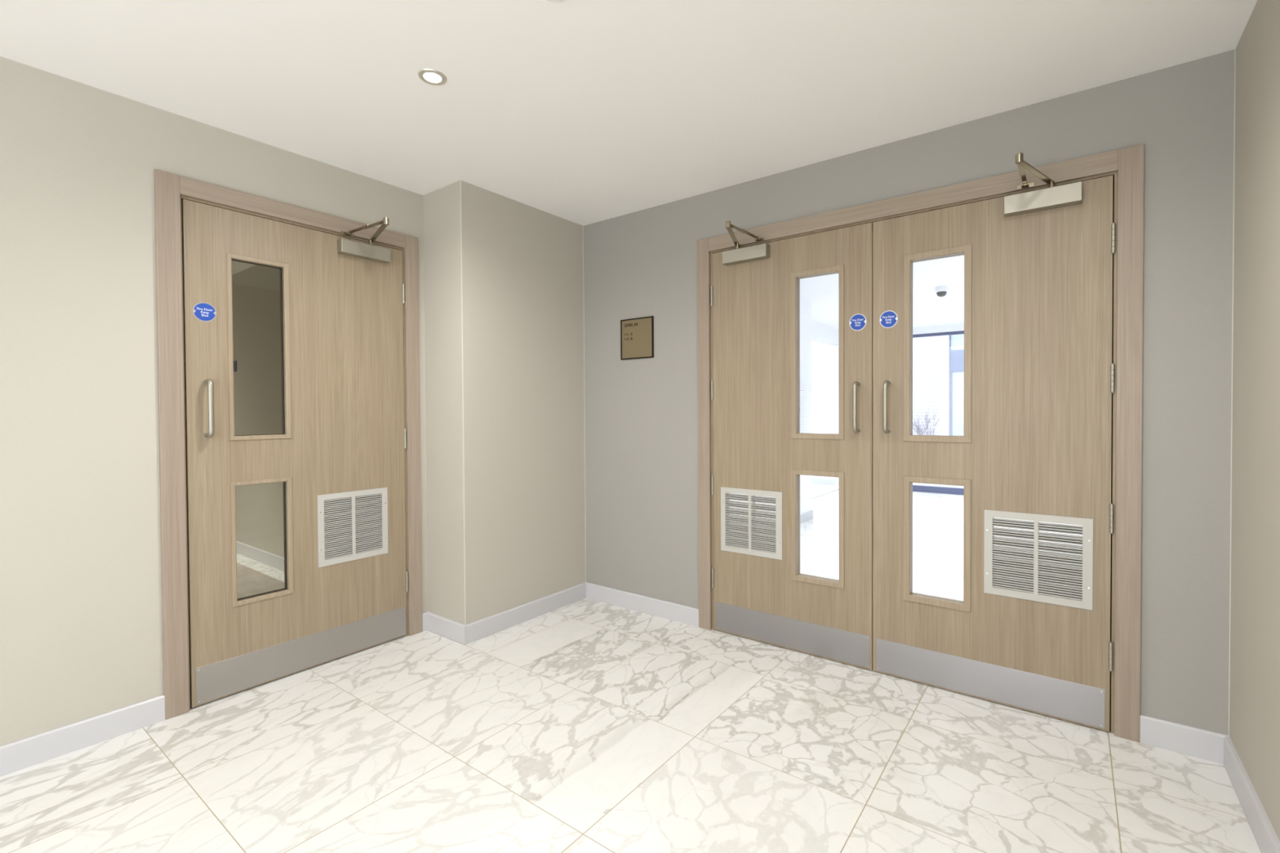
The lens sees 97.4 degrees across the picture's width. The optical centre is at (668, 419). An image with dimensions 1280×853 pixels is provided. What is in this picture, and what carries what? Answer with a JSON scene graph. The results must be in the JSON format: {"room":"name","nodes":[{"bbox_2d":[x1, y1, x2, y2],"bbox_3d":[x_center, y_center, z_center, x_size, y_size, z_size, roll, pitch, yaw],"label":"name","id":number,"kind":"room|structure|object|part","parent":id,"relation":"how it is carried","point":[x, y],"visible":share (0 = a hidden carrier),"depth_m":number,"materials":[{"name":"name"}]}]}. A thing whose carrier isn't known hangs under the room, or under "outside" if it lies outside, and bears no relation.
{"room":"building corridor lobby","nodes":[
{"label":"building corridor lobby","id":0,"kind":"room"},
{"bbox_2d":[0,56,427,746],"bbox_3d":[-2.825,0.004,1.133,0.150,2.377,4.945,0,1,36],"label":"wall","id":1,"kind":"structure","parent":0,"point":[81,610],"depth_m":2.02,"materials":[{"name":"beige paint"}]},
{"bbox_2d":[0,694,164,776],"bbox_3d":[-3.082,1.153,0.643,0.015,0.096,3.816,0,1,36],"label":"baseboard","id":2,"kind":"structure","parent":1,"relation":"attached to","point":[27,752],"depth_m":2.00,"materials":[{"name":"grey paint"}]},
{"bbox_2d":[154,168,422,719],"bbox_3d":[-1.723,0.098,2.655,0.166,2.133,1.068,0,1,36],"label":"door frame","id":3,"kind":"structure","parent":1,"relation":"attached to","point":[170,188],"depth_m":2.23,"materials":[{"name":"brown wood"}]},
{"bbox_3d":[-1.952,0.105,2.208,0.016,2.133,0.074,0,1,36],"label":"architrave","id":4,"kind":"part","parent":3,"relation":"part of","materials":[{"name":"brown wood"}]},
{"bbox_3d":[-1.668,-0.932,2.597,0.016,0.072,0.922,0,1,36],"label":"head architrave","id":5,"kind":"part","parent":3,"relation":"part of","materials":[{"name":"brown wood"}]},
{"bbox_3d":[-1.372,0.090,3.016,0.016,2.133,0.073,0,1,36],"label":"architrave","id":6,"kind":"part","parent":3,"relation":"part of","materials":[{"name":"brown wood"}]},
{"bbox_2d":[182,199,408,707],"bbox_3d":[-1.535,0.128,2.526,0.416,2.074,0.910,0,1,36],"label":"door","id":7,"kind":"structure","parent":1,"relation":"in","point":[342,299],"depth_m":2.59,"materials":[{"name":"brown wood"}]},
{"bbox_3d":[-1.865,-0.044,2.279,0.065,0.240,0.020,0,1,36],"label":"pull handle","id":8,"kind":"part","parent":7,"relation":"part of","materials":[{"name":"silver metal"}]},
{"bbox_3d":[-1.788,-0.304,2.453,0.025,0.786,0.230,0,1,36],"label":"vision panel frame","id":9,"kind":"part","parent":7,"relation":"part of","materials":[{"name":"brown wood"}]},
{"bbox_3d":[-1.784,0.528,2.465,0.025,0.529,0.230,0,1,36],"label":"vision panel frame","id":10,"kind":"part","parent":7,"relation":"part of","materials":[{"name":"brown wood"}]},
{"bbox_3d":[-1.657,1.078,2.631,0.001,0.148,0.882,0,1,36],"label":"kick plate","id":11,"kind":"part","parent":7,"relation":"part of","materials":[{"name":"silver metal"}]},
{"bbox_2d":[324,497,378,558],"bbox_3d":[-1.590,0.525,2.800,0.004,0.340,0.331,0,1,36],"label":"grille","id":12,"kind":"object","parent":7,"relation":"attached to","point":[348,497],"depth_m":2.79,"materials":[{"name":"grey metal"}]},
{"bbox_2d":[317,487,387,567],"bbox_3d":[-1.552,0.525,2.773,0.007,0.340,0.331,0,1,36],"label":"vent grille","id":13,"kind":"object","parent":7,"relation":"attached to","point":[323,496],"depth_m":2.76,"materials":[{"name":"white metal"}]},
{"bbox_3d":[-1.410,-0.900,2.627,0.312,0.011,0.018,0,1,33],"label":"fore arm","id":14,"kind":"part","parent":7,"relation":"part of","materials":[{"name":"silver metal"}]},
{"bbox_3d":[-1.384,-0.886,2.675,0.021,0.006,0.339,-1,1,-38],"label":"arm","id":15,"kind":"part","parent":7,"relation":"part of","materials":[{"name":"silver metal"}]},
{"bbox_2d":[231,265,377,557],"bbox_3d":[-3.826,-0.047,4.984,5.969,2.377,0.150,0,1,36],"label":"wall","id":16,"kind":"structure","parent":0,"point":[255,290],"depth_m":4.50,"materials":[{"name":"beige paint"}]},
{"bbox_2d":[233,360,236,372],"bbox_3d":[-3.709,-0.450,4.797,0.095,0.092,0.006,0,1,36],"label":"plate","id":17,"kind":"object","parent":16,"relation":"attached to","point":[234,362],"visible":0.64,"depth_m":4.78,"materials":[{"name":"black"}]},
{"bbox_2d":[236,541,284,571],"bbox_3d":[-3.869,1.094,4.934,5.969,0.096,0.015,0,1,36],"label":"baseboard","id":18,"kind":"structure","parent":16,"relation":"attached to","point":[270,559],"depth_m":4.49,"materials":[{"name":"grey"}]},
{"bbox_2d":[422,180,585,624],"bbox_3d":[-0.954,-0.039,3.446,0.492,2.377,1.036,0,1,36],"label":"wall pier","id":19,"kind":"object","parent":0,"point":[523,376],"visible":0.71,"depth_m":3.08,"materials":[{"name":"beige paint"}]},
{"bbox_2d":[460,180,466,624],"bbox_3d":[-1.057,-0.079,2.883,0.003,2.281,0.004,0,1,36],"label":"trim","id":20,"kind":"structure","parent":19,"relation":"attached to","point":[460,180],"depth_m":2.88,"materials":[{"name":"white paint"}]},
{"bbox_2d":[422,582,586,644],"bbox_3d":[-0.941,1.103,3.331,0.357,0.096,0.912,0,1,36],"label":"baseboard","id":21,"kind":"object","parent":19,"relation":"attached to","point":[460,633],"visible":1,"depth_m":3.07,"materials":[{"name":"grey paint"}]},
{"bbox_2d":[0,0,1257,329],"bbox_3d":[-0.926,-1.297,4.058,11.750,0.120,12.250,0,1,36],"label":"ceiling","id":22,"kind":"structure","parent":0,"point":[583,113],"depth_m":1.97,"materials":[{"name":"white paint"}]},
{"bbox_2d":[417,68,447,85],"bbox_3d":[-0.834,-1.204,1.982,0.095,0.005,0.095,0,1,36],"label":"recessed light","id":23,"kind":"object","parent":22,"relation":"in","point":[433,77],"visible":1,"depth_m":1.98,"materials":[{"name":"white"}]},
{"bbox_2d":[547,0,565,3],"bbox_3d":[-0.322,-1.197,1.583,0.080,0.013,0.080,0,1,36],"label":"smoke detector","id":24,"kind":"object","parent":22,"relation":"attached to","point":[551,1],"visible":1,"depth_m":1.61,"materials":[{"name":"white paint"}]},
{"bbox_2d":[934,285,948,297],"bbox_3d":[2.640,-1.230,5.440,0.122,0.092,0.122,0,1,36],"label":"dome camera","id":25,"kind":"object","parent":22,"relation":"attached to","point":[941,291],"visible":1,"depth_m":5.40,"materials":[{"name":"white paint"}]},
{"bbox_2d":[0,484,1261,852],"bbox_3d":[-0.913,1.169,4.094,11.750,0.062,12.250,0,1,36],"label":"floor","id":26,"kind":"structure","parent":0,"point":[586,725],"depth_m":1.91,"materials":[{"name":"stone"}]},
{"bbox_2d":[729,297,812,527],"bbox_3d":[0.361,-0.070,5.097,0.700,2.377,3.179,0,1,36],"label":"wall","id":27,"kind":"structure","parent":0,"point":[806,481],"depth_m":6.05,"materials":[{"name":"white paint"}]},
{"bbox_2d":[764,509,813,528],"bbox_3d":[0.657,1.071,4.905,0.015,0.096,3.179,0,1,36],"label":"baseboard","id":28,"kind":"structure","parent":27,"relation":"attached to","point":[808,515],"depth_m":6.03,"materials":[{"name":"grey"}]},
{"bbox_2d":[800,381,805,433],"bbox_3d":[1.214,0.046,5.661,0.028,0.880,0.810,0,1,36],"label":"slatted panel","id":29,"kind":"object","parent":27,"relation":"attached to","point":[802,384],"visible":0.2,"depth_m":5.91,"materials":[{"name":"white paint"}]},
{"bbox_2d":[811,320,839,486],"bbox_3d":[1.918,-0.115,7.634,0.150,2.377,2.760,0,1,36],"label":"wall","id":30,"kind":"structure","parent":0,"point":[819,331],"depth_m":7.92,"materials":[{"name":"white paint"}]},
{"bbox_2d":[811,337,839,497],"bbox_3d":[1.942,-0.009,7.643,0.060,2.157,2.640,0,1,36],"label":"window","id":31,"kind":"structure","parent":30,"relation":"in","point":[812,340],"depth_m":8.01,"materials":[{"name":"clear glass"}]},
{"bbox_2d":[583,48,1235,735],"bbox_3d":[0.710,-0.038,2.797,2.970,2.377,0.150,0,1,36],"label":"wall","id":32,"kind":"structure","parent":0,"point":[641,415],"depth_m":2.07,"materials":[{"name":"grey painted plaster"}]},
{"bbox_2d":[582,226,586,582],"bbox_3d":[-0.541,-0.092,3.600,0.001,2.281,0.004,0,1,36],"label":"trim","id":33,"kind":"structure","parent":32,"relation":"attached to","point":[583,226],"depth_m":3.60,"materials":[{"name":"white paint"}]},
{"bbox_2d":[620,315,653,359],"bbox_3d":[-0.191,-0.479,3.338,0.246,0.241,0.008,0,1,36],"label":"wall sign","id":34,"kind":"object","parent":32,"relation":"attached to","point":[637,335],"visible":1,"depth_m":3.33,"materials":[{"name":"gold metal"}]},
{"bbox_2d":[710,220,872,670],"bbox_3d":[0.495,0.116,2.684,0.851,2.072,0.382,0,1,36],"label":"door","id":35,"kind":"structure","parent":32,"relation":"in","point":[761,593],"depth_m":2.80,"materials":[{"name":"brown wood"}]},
{"bbox_3d":[0.315,-0.894,2.756,0.021,0.006,0.312,0,1,15],"label":"arm","id":36,"kind":"part","parent":35,"relation":"part of","materials":[{"name":"silver metal"}]},
{"bbox_3d":[0.359,-0.908,2.715,0.018,0.011,0.278,0,1,37],"label":"fore arm","id":37,"kind":"part","parent":35,"relation":"part of","materials":[{"name":"silver metal"}]},
{"bbox_2d":[720,487,782,559],"bbox_3d":[0.423,0.535,2.914,0.353,0.340,0.007,0,1,36],"label":"vent grille","id":38,"kind":"object","parent":35,"relation":"attached to","point":[772,492],"depth_m":2.91,"materials":[{"name":"white metal"}]},
{"bbox_2d":[728,494,776,551],"bbox_3d":[0.450,0.534,2.952,0.353,0.340,0.004,0,1,36],"label":"grille","id":39,"kind":"object","parent":35,"relation":"attached to","point":[729,495],"depth_m":2.95,"materials":[{"name":"grey metal"}]},
{"bbox_3d":[0.586,1.065,2.808,0.819,0.148,0.001,0,1,36],"label":"kick plate","id":40,"kind":"part","parent":35,"relation":"part of","materials":[{"name":"silver metal"}]},
{"bbox_3d":[0.715,-0.312,2.701,0.264,0.816,0.027,0,1,36],"label":"vision panel frame","id":41,"kind":"part","parent":35,"relation":"part of","materials":[{"name":"brown wood"}]},
{"bbox_3d":[0.720,0.522,2.713,0.264,0.550,0.027,0,1,36],"label":"vision panel frame","id":42,"kind":"part","parent":35,"relation":"part of","materials":[{"name":"brown wood"}]},
{"bbox_3d":[0.853,-0.054,2.556,0.020,0.236,0.065,0,1,36],"label":"pull handle","id":43,"kind":"part","parent":35,"relation":"part of","materials":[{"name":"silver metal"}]},
{"bbox_2d":[584,582,1229,764],"bbox_3d":[0.668,1.103,2.746,2.970,0.096,0.015,0,1,36],"label":"baseboard","id":44,"kind":"structure","parent":32,"relation":"attached to","point":[1189,740],"depth_m":1.99,"materials":[{"name":"grey paint"}]},
{"bbox_2d":[697,143,1144,742],"bbox_3d":[0.966,0.088,2.605,1.871,2.126,0.166,0,1,36],"label":"door frame","id":45,"kind":"structure","parent":32,"relation":"attached to","point":[1126,165],"depth_m":2.04,"materials":[{"name":"brown wood"}]},
{"bbox_3d":[0.193,0.085,3.068,0.075,2.126,0.016,0,1,36],"label":"architrave","id":46,"kind":"part","parent":45,"relation":"part of","materials":[{"name":"brown wood"}]},
{"bbox_3d":[0.918,-0.936,2.529,1.724,0.074,0.016,0,1,36],"label":"head architrave","id":47,"kind":"part","parent":45,"relation":"part of","materials":[{"name":"brown wood"}]},
{"bbox_3d":[1.653,0.093,2.020,0.072,2.126,0.016,0,1,36],"label":"architrave","id":48,"kind":"part","parent":45,"relation":"part of","materials":[{"name":"brown wood"}]},
{"bbox_2d":[872,152,1115,732],"bbox_3d":[1.188,0.119,2.184,0.865,2.072,0.386,0,1,36],"label":"door","id":49,"kind":"structure","parent":32,"relation":"in","point":[1035,445],"depth_m":2.23,"materials":[{"name":"brown wood"}]},
{"bbox_3d":[0.960,-0.054,2.479,0.020,0.236,0.065,0,1,36],"label":"pull handle","id":50,"kind":"part","parent":49,"relation":"part of","materials":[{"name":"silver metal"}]},
{"bbox_3d":[1.147,0.524,2.407,0.265,0.550,0.027,0,1,36],"label":"vision panel frame","id":51,"kind":"part","parent":49,"relation":"part of","materials":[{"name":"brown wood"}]},
{"bbox_3d":[1.142,-0.309,2.395,0.265,0.816,0.027,0,1,36],"label":"vision panel frame","id":52,"kind":"part","parent":49,"relation":"part of","materials":[{"name":"brown wood"}]},
{"bbox_3d":[1.275,1.069,2.313,0.822,0.146,0.001,0,1,36],"label":"kick plate","id":53,"kind":"part","parent":49,"relation":"part of","materials":[{"name":"silver metal"}]},
{"bbox_3d":[1.287,-0.904,2.046,0.018,0.011,0.282,0,1,36],"label":"fore arm","id":54,"kind":"part","parent":49,"relation":"part of","materials":[{"name":"silver metal"}]},
{"bbox_3d":[1.326,-0.889,2.028,0.308,0.006,0.021,-1,1,-38],"label":"arm","id":55,"kind":"part","parent":49,"relation":"part of","materials":[{"name":"silver metal"}]},
{"bbox_2d":[992,521,1082,598],"bbox_3d":[1.458,0.539,2.228,0.354,0.340,0.004,0,1,36],"label":"grille","id":56,"kind":"object","parent":49,"relation":"attached to","point":[1038,522],"depth_m":2.22,"materials":[{"name":"grey metal"}]},
{"bbox_2d":[983,509,1093,610],"bbox_3d":[1.431,0.540,2.191,0.354,0.340,0.007,0,1,36],"label":"vent grille","id":57,"kind":"object","parent":49,"relation":"attached to","point":[1051,601],"depth_m":2.19,"materials":[{"name":"white metal"}]},
{"bbox_2d":[912,324,964,334],"bbox_3d":[5.029,-0.125,7.191,5.420,2.377,0.150,0,1,36],"label":"wall","id":58,"kind":"structure","parent":0,"point":[957,327],"depth_m":7.95,"materials":[{"name":"white paint"}]},
{"bbox_2d":[912,330,964,494],"bbox_3d":[5.008,-0.080,7.188,5.250,2.282,0.060,0,1,36],"label":"window","id":59,"kind":"structure","parent":58,"relation":"in","point":[954,491],"depth_m":8.00,"materials":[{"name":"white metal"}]},
{"bbox_2d":[1229,0,1279,840],"bbox_3d":[0.196,0.014,-0.595,0.150,2.377,5.961,0,1,36],"label":"wall","id":60,"kind":"structure","parent":0,"point":[1255,583],"depth_m":1.61,"materials":[{"name":"beige paint"}]},
{"bbox_2d":[1228,48,1235,735],"bbox_3d":[1.871,-0.079,1.867,0.001,2.281,0.004,0,1,36],"label":"trim","id":61,"kind":"structure","parent":60,"relation":"attached to","point":[1235,48],"depth_m":1.87,"materials":[{"name":"white paint"}]},
{"bbox_2d":[1223,736,1279,852],"bbox_3d":[0.174,1.152,-0.475,0.015,0.096,5.796,0,1,36],"label":"baseboard","id":62,"kind":"structure","parent":60,"relation":"attached to","point":[1267,840],"depth_m":1.61,"materials":[{"name":"grey paint"}]},
{"label":"outside","id":63,"kind":"structure","parent":0,"visible":0},
{"bbox_2d":[812,475,964,492],"bbox_3d":[5.267,1.158,11.630,23.000,0.280,19.000,0,1,36],"label":"ground","id":64,"kind":"structure","parent":63,"point":[819,482],"depth_m":9.21,"materials":[{"name":"grey"}]},
{"bbox_2d":[912,393,951,435],"bbox_3d":[4.699,0.263,10.409,1.063,1.555,0.770,0,1,36],"label":"bare shrub","id":65,"kind":"object","parent":64,"relation":"on","point":[918,433],"visible":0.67,"depth_m":10.39,"materials":[{"name":"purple plant"}]},
{"bbox_2d":[912,333,964,435],"bbox_3d":[10.132,-2.106,10.108,11.350,6.800,0.300,0,1,36],"label":"window","id":66,"kind":"structure","parent":64,"relation":"on","point":[938,362],"depth_m":12.79,"materials":[{"name":"glass"}]},
{"bbox_3d":[7.518,-1.301,11.883,2.860,0.415,0.050,0,1,36],"label":"spandrel panel","id":67,"kind":"part","parent":66,"relation":"part of","materials":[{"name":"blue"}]},
{"bbox_2d":[954,400,964,435],"bbox_3d":[6.166,0.269,11.219,0.888,1.505,0.809,0,1,36],"label":"bare shrub","id":68,"kind":"object","parent":64,"relation":"on","point":[961,401],"visible":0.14,"depth_m":11.32,"materials":[{"name":"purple plant"}]}
]}

